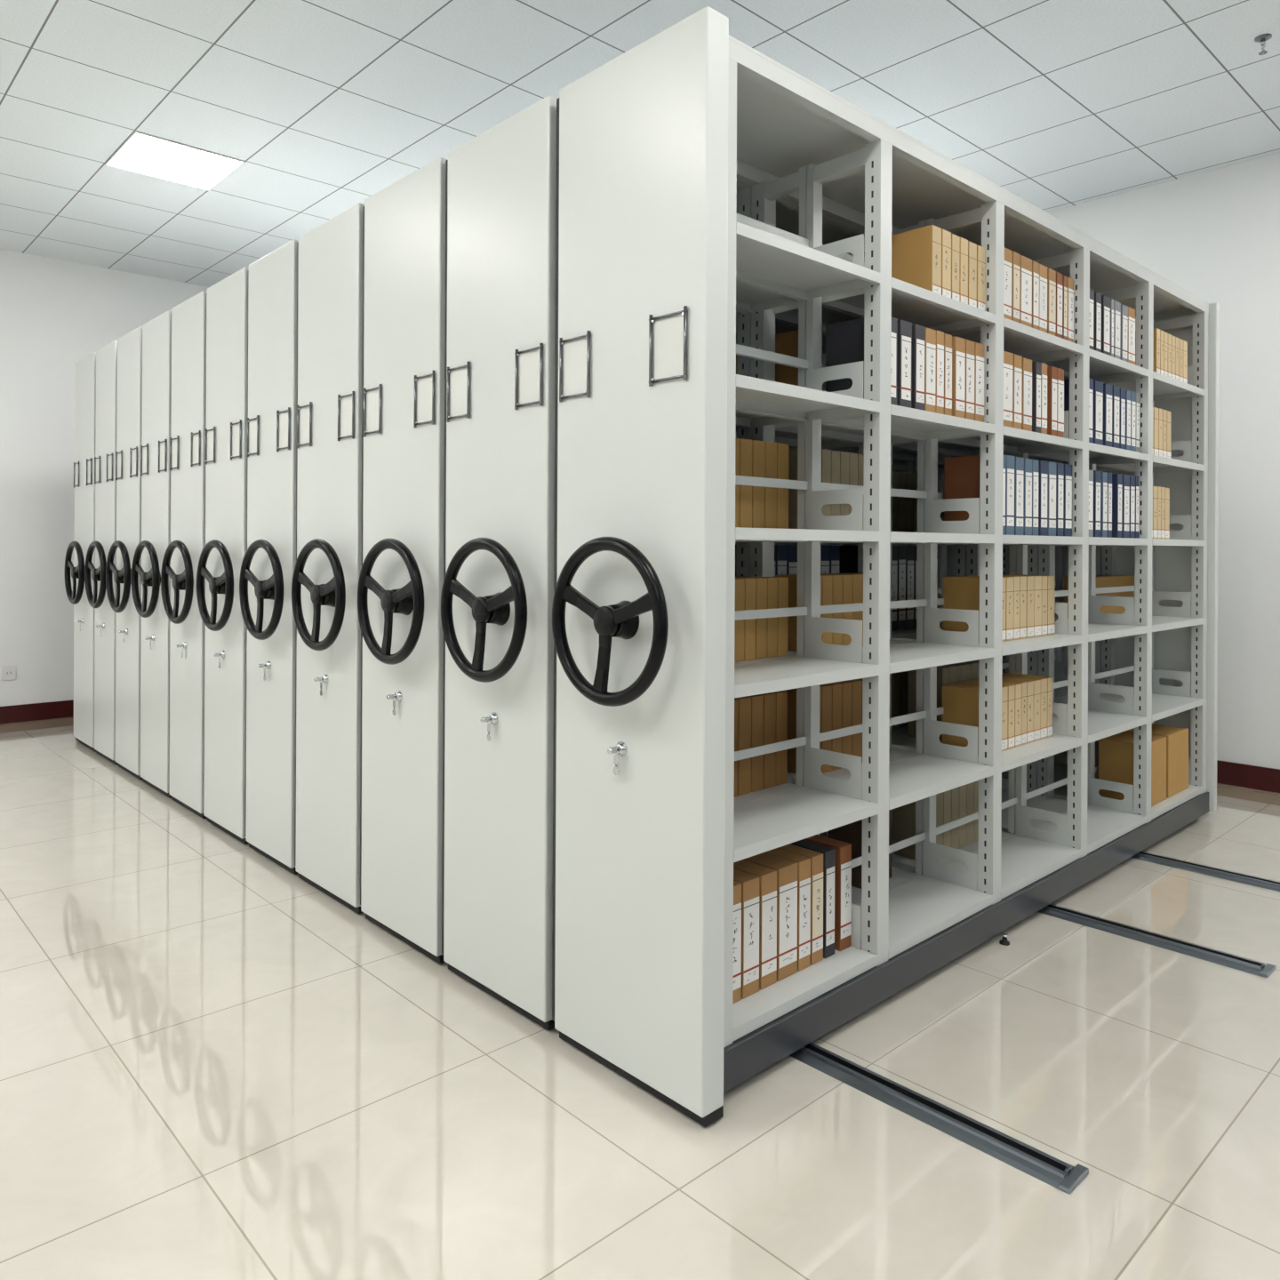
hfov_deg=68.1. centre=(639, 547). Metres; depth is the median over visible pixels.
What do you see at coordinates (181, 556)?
shelving unit
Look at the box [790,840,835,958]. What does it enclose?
file box
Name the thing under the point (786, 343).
file box
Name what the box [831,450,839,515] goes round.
file box
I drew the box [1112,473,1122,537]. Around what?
file box
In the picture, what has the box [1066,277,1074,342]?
file box
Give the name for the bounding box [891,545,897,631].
file box
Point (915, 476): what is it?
file box
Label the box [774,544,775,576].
file box
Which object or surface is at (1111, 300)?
file box
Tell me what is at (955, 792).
file box
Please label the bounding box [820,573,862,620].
file box
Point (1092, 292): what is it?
file box
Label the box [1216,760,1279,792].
baseboard
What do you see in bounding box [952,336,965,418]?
file box
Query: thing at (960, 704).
file box
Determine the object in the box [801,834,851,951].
file box
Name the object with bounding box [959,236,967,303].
file box
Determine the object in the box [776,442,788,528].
file box
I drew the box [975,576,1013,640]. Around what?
file box
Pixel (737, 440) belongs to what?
file box
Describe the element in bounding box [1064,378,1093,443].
file box
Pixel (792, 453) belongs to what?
file box
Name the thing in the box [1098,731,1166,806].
cardboard box
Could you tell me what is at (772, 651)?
file box
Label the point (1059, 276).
file box
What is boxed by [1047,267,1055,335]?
file box
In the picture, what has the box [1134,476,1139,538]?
file box
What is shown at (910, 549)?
file box
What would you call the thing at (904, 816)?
file box
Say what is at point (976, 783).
file box
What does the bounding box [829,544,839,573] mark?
file box
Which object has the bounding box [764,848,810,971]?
file box
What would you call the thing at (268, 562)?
shelving unit
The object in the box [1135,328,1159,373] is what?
file box
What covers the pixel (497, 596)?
shelving unit
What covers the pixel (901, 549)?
file box
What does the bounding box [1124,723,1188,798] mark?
cardboard box
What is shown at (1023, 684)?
file box
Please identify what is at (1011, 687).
file box
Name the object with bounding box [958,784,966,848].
file box
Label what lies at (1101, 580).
cardboard box
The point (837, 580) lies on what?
file box
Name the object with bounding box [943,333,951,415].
file box
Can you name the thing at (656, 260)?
shelving unit
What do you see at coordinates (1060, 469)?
file box
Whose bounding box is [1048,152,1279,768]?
wall
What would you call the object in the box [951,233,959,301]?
file box
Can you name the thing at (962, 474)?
file box
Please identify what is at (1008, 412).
file box
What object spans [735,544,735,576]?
file box
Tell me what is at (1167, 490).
file box
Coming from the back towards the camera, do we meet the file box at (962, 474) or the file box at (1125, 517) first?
the file box at (1125, 517)
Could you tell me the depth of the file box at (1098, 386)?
3.63 m
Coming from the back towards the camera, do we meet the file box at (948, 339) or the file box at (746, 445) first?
the file box at (948, 339)
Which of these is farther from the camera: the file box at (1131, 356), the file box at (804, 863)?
the file box at (1131, 356)
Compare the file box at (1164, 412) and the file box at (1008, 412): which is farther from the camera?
the file box at (1164, 412)
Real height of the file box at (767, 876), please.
0.282 m
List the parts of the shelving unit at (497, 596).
panel, shelf, shelf, post, shelf, shelf, panel, shelf, shelf, post, post, shelf, shelf, shelf, post, post, shelf, shelf, rail, shelf, post, post, shelf, shelf, post, rail, post, shelf, post, shelf, panel, post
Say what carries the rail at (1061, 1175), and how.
on the floor
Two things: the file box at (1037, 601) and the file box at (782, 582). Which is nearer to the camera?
the file box at (782, 582)
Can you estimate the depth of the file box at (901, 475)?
3.67 m
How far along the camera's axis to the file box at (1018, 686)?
3.31 m
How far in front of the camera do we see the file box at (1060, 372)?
3.40 m
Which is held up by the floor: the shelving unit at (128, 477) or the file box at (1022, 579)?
the shelving unit at (128, 477)
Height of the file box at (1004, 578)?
0.218 m
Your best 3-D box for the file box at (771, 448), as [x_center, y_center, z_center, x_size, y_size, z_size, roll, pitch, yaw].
[0.330,-0.175,2.772,0.052,0.257,0.139,0,0,-43]
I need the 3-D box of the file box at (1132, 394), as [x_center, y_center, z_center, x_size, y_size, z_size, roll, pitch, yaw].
[1.957,-0.514,3.950,0.046,0.252,0.190,0,0,-43]
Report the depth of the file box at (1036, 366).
3.28 m
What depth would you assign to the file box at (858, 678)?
3.04 m
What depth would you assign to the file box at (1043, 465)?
3.31 m
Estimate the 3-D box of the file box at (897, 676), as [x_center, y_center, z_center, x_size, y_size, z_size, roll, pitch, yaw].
[0.933,0.567,3.709,0.055,0.250,0.169,0,0,-43]
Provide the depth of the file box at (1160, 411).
4.09 m
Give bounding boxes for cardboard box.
[1064,575,1134,617]
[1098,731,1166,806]
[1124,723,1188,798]
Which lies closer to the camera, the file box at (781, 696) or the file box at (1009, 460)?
the file box at (781, 696)
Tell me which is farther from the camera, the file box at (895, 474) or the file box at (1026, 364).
the file box at (895, 474)
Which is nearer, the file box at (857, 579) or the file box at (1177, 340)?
the file box at (857, 579)
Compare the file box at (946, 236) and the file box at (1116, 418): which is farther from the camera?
the file box at (1116, 418)
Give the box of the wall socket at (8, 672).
[1,664,15,680]
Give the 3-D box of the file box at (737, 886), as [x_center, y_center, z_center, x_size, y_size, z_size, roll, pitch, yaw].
[0.169,0.954,2.337,0.060,0.283,0.165,0,0,-43]
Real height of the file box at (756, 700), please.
0.269 m
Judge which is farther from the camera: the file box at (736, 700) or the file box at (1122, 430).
the file box at (1122, 430)
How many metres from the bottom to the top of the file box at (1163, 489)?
0.227 m
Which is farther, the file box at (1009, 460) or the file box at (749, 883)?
the file box at (1009, 460)
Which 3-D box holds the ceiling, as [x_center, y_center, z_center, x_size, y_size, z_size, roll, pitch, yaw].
[-0.628,-2.107,2.605,9.270,0.100,11.420,0,0,-43]
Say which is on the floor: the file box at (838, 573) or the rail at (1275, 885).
the rail at (1275, 885)
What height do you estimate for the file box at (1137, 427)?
0.251 m
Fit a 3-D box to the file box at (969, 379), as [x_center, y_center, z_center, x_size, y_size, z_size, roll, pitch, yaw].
[0.967,-0.519,3.026,0.053,0.254,0.190,0,0,-43]
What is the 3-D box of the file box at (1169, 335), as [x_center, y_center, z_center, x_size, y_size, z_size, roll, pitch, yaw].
[2.265,-0.837,4.236,0.043,0.206,0.190,0,0,-43]
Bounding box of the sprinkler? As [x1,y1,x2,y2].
[1254,33,1271,55]
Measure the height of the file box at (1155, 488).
0.226 m
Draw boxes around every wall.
[0,248,208,706]
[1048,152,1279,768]
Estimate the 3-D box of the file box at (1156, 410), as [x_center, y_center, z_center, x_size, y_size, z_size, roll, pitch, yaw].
[2.147,-0.494,4.127,0.052,0.214,0.190,0,0,-43]
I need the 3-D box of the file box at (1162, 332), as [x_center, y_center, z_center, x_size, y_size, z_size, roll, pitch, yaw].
[2.198,-0.838,4.174,0.042,0.207,0.190,0,0,-43]
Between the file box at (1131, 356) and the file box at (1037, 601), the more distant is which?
the file box at (1131, 356)
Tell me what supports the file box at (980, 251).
on the shelving unit at (656, 260)
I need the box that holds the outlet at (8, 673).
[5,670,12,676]
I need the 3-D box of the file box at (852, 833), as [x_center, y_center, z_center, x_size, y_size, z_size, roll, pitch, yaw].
[0.691,0.967,3.114,0.054,0.262,0.139,0,0,-43]
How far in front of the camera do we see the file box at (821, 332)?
2.88 m
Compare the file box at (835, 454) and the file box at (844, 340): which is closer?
the file box at (844, 340)
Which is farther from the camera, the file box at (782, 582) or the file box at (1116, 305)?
the file box at (1116, 305)
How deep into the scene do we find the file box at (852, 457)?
3.00 m
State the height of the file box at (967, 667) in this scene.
0.262 m
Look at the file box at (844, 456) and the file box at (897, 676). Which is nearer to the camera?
the file box at (844, 456)
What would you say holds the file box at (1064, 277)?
on the shelving unit at (656, 260)
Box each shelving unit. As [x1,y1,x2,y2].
[64,352,95,751]
[84,340,118,764]
[105,326,143,779]
[131,310,172,797]
[160,290,207,818]
[196,267,781,844]
[239,240,842,873]
[291,202,364,913]
[357,157,953,963]
[440,95,1101,1030]
[552,6,1219,1127]
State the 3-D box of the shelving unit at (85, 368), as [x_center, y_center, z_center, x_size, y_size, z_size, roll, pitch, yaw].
[-2.151,0.030,7.004,3.611,2.396,0.496,0,0,-43]
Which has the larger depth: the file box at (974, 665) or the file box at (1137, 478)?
the file box at (1137, 478)
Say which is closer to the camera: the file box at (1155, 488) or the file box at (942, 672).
the file box at (942, 672)
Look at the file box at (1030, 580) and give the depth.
3.37 m
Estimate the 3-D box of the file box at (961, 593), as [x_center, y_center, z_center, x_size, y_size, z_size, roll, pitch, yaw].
[1.113,0.209,3.220,0.051,0.219,0.160,0,0,-43]
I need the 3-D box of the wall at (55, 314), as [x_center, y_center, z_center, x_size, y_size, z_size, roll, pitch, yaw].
[-4.463,-0.426,6.707,9.270,3.300,0.200,0,0,-43]
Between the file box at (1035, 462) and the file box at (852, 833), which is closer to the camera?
the file box at (852, 833)
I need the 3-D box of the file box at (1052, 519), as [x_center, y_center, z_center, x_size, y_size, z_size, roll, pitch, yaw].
[1.400,-0.173,3.432,0.063,0.264,0.190,0,0,-43]
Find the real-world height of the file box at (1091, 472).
0.255 m
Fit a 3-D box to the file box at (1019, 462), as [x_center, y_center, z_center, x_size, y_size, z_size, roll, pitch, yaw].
[1.214,-0.173,3.259,0.059,0.262,0.190,0,0,-43]
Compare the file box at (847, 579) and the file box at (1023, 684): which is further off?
the file box at (1023, 684)
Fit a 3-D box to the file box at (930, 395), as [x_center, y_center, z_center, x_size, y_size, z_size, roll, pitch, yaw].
[0.794,-0.520,2.865,0.055,0.253,0.190,0,0,-43]
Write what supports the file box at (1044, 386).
on the shelving unit at (656, 260)
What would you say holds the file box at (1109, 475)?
on the shelving unit at (656, 260)
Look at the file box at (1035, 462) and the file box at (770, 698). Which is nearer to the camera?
the file box at (770, 698)
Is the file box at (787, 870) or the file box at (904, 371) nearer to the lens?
the file box at (787, 870)
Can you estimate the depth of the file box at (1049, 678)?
3.48 m
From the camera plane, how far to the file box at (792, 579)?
2.91 m
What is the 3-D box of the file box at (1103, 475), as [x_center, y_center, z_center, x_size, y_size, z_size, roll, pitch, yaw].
[1.744,-0.167,3.752,0.047,0.255,0.190,0,0,-43]
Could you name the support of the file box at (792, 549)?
on the shelving unit at (497, 596)
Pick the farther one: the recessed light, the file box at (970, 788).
the recessed light
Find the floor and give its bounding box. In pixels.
[0,716,1279,1279]
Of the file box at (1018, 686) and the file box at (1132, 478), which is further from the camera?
the file box at (1132, 478)
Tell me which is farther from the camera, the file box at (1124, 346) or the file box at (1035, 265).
the file box at (1124, 346)
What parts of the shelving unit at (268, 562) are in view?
panel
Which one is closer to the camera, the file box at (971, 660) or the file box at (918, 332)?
the file box at (918, 332)
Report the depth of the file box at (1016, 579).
3.30 m
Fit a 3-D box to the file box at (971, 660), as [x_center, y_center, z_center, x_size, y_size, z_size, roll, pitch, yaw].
[1.242,0.562,3.626,0.050,0.262,0.139,0,0,-43]
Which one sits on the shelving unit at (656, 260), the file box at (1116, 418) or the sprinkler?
the file box at (1116, 418)
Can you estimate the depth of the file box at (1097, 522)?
3.63 m
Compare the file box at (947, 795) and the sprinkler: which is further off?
the sprinkler
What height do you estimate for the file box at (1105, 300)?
0.242 m
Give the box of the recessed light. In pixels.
[104,130,245,190]
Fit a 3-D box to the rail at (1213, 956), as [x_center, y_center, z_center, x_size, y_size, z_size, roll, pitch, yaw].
[-0.274,1.234,5.082,0.092,0.020,6.262,0,0,-43]
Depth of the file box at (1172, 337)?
4.20 m
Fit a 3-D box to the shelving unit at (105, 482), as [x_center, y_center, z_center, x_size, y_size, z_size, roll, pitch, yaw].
[-1.830,0.032,6.660,3.615,2.396,0.502,0,0,-43]
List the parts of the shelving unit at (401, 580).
panel, shelf, panel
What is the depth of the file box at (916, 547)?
3.73 m
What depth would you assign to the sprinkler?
3.79 m
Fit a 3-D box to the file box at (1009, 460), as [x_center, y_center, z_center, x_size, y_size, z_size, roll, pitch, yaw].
[1.165,-0.174,3.212,0.058,0.264,0.190,0,0,-43]
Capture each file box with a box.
[732,880,741,1003]
[733,698,738,797]
[733,859,776,989]
[733,868,759,999]
[734,578,744,661]
[734,696,751,795]
[735,437,739,527]
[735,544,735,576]
[735,576,767,658]
[735,577,756,660]
[739,438,752,527]
[744,576,777,657]
[744,852,797,981]
[747,576,788,655]
[747,694,763,791]
[752,440,765,527]
[760,692,775,789]
[764,441,776,528]
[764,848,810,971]
[773,690,787,785]
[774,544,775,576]
[775,329,798,385]
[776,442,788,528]
[776,544,787,575]
[776,574,822,650]
[777,843,823,965]
[784,686,821,773]
[787,544,797,574]
[788,449,797,528]
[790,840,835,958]
[792,574,832,644]
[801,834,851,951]
[819,684,831,773]
[820,544,830,573]
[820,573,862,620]
[820,574,842,645]
[821,332,822,363]
[821,448,831,515]
[824,682,841,770]
[825,316,897,405]
[828,819,862,888]
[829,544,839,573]
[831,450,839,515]
[832,574,852,645]
[835,680,852,754]
[838,573,863,646]
[840,451,848,515]
[847,679,862,756]
[848,452,857,514]
[856,678,862,762]
[857,453,863,530]
[888,808,892,878]
[891,224,941,295]
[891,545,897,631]
[891,672,893,728]
[892,471,898,531]
[892,801,915,859]
[893,672,901,727]
[896,319,911,407]
[897,545,906,630]
[898,472,905,531]
[901,671,908,726]
[905,472,912,532]
[905,545,914,629]
[907,665,949,741]
[911,324,925,410]
[912,472,917,532]
[913,545,917,628]
[924,327,935,412]
[935,330,943,414]
[936,792,943,845]
[939,664,957,684]
[941,228,951,298]
[941,684,978,755]
[942,576,979,643]
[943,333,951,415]
[943,789,951,847]
[944,455,1006,535]
[948,664,964,682]
[950,682,978,687]
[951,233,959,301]
[951,786,959,848]
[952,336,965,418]
[953,662,971,681]
[957,576,1006,640]
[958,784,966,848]
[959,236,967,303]
[959,681,1007,751]
[960,661,977,679]
[964,339,974,420]
[965,680,1015,749]
[966,782,974,845]
[968,240,976,307]
[968,660,979,679]
[971,575,1019,639]
[973,780,978,842]
[974,342,984,422]
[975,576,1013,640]
[975,679,1021,747]
[976,245,985,311]
[978,678,1027,744]
[1001,673,1047,739]
[1001,675,1040,741]
[1001,677,1033,743]
[1002,575,1034,638]
[1003,247,1012,319]
[1003,351,1013,427]
[1005,455,1015,535]
[1008,574,1055,635]
[1008,672,1052,737]
[1011,251,1020,322]
[1012,353,1022,429]
[1014,456,1023,535]
[1017,575,1041,637]
[1019,255,1031,327]
[1019,576,1026,639]
[1021,357,1031,431]
[1023,458,1031,535]
[1032,260,1039,329]
[1032,361,1041,432]
[1032,459,1039,535]
[1038,264,1047,332]
[1038,460,1047,535]
[1040,362,1047,434]
[1040,576,1047,636]
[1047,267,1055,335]
[1047,366,1057,436]
[1047,461,1056,535]
[1055,272,1062,338]
[1056,368,1063,437]
[1056,462,1063,535]
[1062,275,1067,339]
[1063,464,1072,536]
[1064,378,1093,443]
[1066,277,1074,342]
[1088,469,1093,536]
[1089,288,1094,350]
[1093,380,1103,445]
[1093,470,1101,537]
[1094,291,1101,351]
[1100,472,1107,537]
[1101,295,1110,355]
[1103,383,1112,447]
[1107,472,1111,537]
[1110,298,1113,357]
[1112,384,1119,447]
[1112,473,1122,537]
[1113,300,1120,359]
[1119,387,1125,449]
[1120,304,1127,361]
[1121,474,1129,537]
[1125,389,1131,450]
[1127,306,1135,364]
[1129,475,1135,538]
[1130,391,1135,451]
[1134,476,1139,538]
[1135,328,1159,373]
[1135,392,1139,452]
[1152,407,1153,455]
[1152,486,1157,538]
[1153,407,1158,455]
[1157,486,1160,538]
[1158,408,1162,456]
[1160,329,1164,375]
[1160,487,1165,538]
[1162,409,1167,457]
[1163,331,1167,376]
[1164,488,1169,539]
[1166,410,1171,458]
[1168,333,1171,377]
[1171,335,1175,378]
[1175,336,1179,380]
[1179,338,1183,382]
[1183,340,1187,383]
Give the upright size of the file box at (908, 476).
0.250 m
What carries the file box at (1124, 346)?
on the shelving unit at (656, 260)
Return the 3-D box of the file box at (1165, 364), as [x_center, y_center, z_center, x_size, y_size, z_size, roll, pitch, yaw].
[2.231,-0.837,4.204,0.042,0.206,0.190,0,0,-43]
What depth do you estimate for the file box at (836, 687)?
2.94 m
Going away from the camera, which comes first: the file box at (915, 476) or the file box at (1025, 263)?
the file box at (1025, 263)
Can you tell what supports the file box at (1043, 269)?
on the shelving unit at (656, 260)
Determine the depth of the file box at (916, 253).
2.83 m
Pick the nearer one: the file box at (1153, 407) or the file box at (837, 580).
the file box at (837, 580)
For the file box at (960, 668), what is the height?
0.262 m
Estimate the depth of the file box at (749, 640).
2.66 m
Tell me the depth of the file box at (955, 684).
3.27 m
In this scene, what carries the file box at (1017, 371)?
on the shelving unit at (656, 260)
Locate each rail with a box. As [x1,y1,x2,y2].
[788,1042,1088,1193]
[1037,904,1275,977]
[1130,851,1279,891]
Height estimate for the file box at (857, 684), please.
0.266 m
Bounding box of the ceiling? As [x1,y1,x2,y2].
[0,0,1279,287]
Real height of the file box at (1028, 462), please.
0.262 m
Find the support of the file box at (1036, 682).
on the shelving unit at (656, 260)
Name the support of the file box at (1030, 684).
on the shelving unit at (656, 260)
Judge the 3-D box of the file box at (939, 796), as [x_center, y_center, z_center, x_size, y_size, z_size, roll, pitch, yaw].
[1.016,0.969,3.417,0.053,0.262,0.139,0,0,-43]
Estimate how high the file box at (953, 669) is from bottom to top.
0.262 m
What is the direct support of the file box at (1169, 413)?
on the shelving unit at (656, 260)
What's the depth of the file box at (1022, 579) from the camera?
3.33 m
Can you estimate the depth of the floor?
2.14 m
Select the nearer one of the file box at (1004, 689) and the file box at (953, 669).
the file box at (1004, 689)
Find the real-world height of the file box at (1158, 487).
0.227 m
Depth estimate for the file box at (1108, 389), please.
3.70 m
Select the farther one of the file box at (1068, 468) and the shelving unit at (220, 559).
the shelving unit at (220, 559)
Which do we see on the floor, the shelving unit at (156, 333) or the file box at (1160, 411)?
the shelving unit at (156, 333)
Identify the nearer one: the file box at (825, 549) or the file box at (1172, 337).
the file box at (825, 549)
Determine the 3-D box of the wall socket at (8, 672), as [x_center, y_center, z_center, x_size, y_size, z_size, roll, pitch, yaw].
[-4.408,0.874,6.620,0.086,0.100,0.012,0,0,-43]
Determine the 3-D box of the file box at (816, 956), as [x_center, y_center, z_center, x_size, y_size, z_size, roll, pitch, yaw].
[0.415,0.955,2.566,0.049,0.284,0.165,0,0,-43]
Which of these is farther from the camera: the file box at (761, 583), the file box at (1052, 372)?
the file box at (1052, 372)
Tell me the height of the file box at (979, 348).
0.255 m
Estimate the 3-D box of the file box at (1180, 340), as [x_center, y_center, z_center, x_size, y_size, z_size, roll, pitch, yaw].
[2.374,-0.836,4.337,0.046,0.205,0.190,0,0,-43]
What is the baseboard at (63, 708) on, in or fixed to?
attached to the wall at (55, 314)
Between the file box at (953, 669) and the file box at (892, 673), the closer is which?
the file box at (953, 669)
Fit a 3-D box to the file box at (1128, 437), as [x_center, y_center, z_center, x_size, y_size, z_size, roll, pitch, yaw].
[1.919,-0.514,3.915,0.047,0.252,0.190,0,0,-43]
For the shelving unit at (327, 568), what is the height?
2.396 m
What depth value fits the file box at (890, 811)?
3.15 m
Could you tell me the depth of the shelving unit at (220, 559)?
4.06 m
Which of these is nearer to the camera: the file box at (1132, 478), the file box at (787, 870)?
the file box at (787, 870)
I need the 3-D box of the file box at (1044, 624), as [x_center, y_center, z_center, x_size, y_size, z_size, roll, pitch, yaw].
[1.418,0.211,3.505,0.046,0.217,0.160,0,0,-43]
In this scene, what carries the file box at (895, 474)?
on the shelving unit at (497, 596)
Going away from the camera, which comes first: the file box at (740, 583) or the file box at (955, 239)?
the file box at (740, 583)
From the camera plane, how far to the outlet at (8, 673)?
6.62 m
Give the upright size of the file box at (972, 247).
0.215 m
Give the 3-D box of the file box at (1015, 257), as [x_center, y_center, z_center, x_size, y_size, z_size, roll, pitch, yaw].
[1.195,-0.863,3.238,0.048,0.248,0.190,0,0,-43]
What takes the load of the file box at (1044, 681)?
on the shelving unit at (656, 260)
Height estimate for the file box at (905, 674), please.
0.250 m
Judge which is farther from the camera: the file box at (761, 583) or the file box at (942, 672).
the file box at (942, 672)
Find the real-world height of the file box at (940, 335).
0.255 m
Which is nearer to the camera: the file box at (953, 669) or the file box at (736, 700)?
the file box at (736, 700)
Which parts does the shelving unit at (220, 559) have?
panel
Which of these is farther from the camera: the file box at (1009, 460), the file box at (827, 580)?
the file box at (1009, 460)
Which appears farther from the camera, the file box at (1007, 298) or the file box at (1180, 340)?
the file box at (1180, 340)
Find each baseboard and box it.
[0,699,73,724]
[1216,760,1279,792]
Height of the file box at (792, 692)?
0.266 m
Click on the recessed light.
(141, 153)
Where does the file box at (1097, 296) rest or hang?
on the shelving unit at (656, 260)
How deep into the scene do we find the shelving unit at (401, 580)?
2.94 m
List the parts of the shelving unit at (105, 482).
panel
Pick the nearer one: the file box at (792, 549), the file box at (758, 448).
the file box at (758, 448)
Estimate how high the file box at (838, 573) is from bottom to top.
0.231 m
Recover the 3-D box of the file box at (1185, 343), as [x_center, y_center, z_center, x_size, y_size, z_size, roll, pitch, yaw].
[2.413,-0.837,4.374,0.055,0.207,0.190,0,0,-43]
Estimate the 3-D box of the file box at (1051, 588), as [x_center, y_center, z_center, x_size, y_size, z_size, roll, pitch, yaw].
[1.458,0.211,3.543,0.058,0.218,0.160,0,0,-43]
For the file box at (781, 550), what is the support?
on the shelving unit at (497, 596)
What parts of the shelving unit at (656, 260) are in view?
panel, post, post, shelf, shelf, shelf, shelf, rail, rail, rail, rail, shelf, rail, cross rail, post, shelf, shelf, shelf, shelf, shelf, shelf, post, shelf, cross rail, shelf, rail, shelf, shelf, shelf, rail, rail, rail, post, shelf, rail, post, shelf, cross rail, shelf, shelf, shelf, shelf, shelf, shelf, post, shelf, post, rail, rail, rail, shelf, shelf, shelf, cross rail, panel, post, rail, post, shelf, shelf, shelf, post, shelf, shelf, post, shelf, shelf, shelf, post, rail, cross rail, rail, rail, shelf, post, shelf, shelf, shelf, post, shelf, shelf, shelf, post, rail, rail, shelf, shelf, cross rail, post, shelf, shelf, shelf, post, shelf, panel, cross rail, shelf, shelf, post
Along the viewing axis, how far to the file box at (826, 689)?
2.91 m

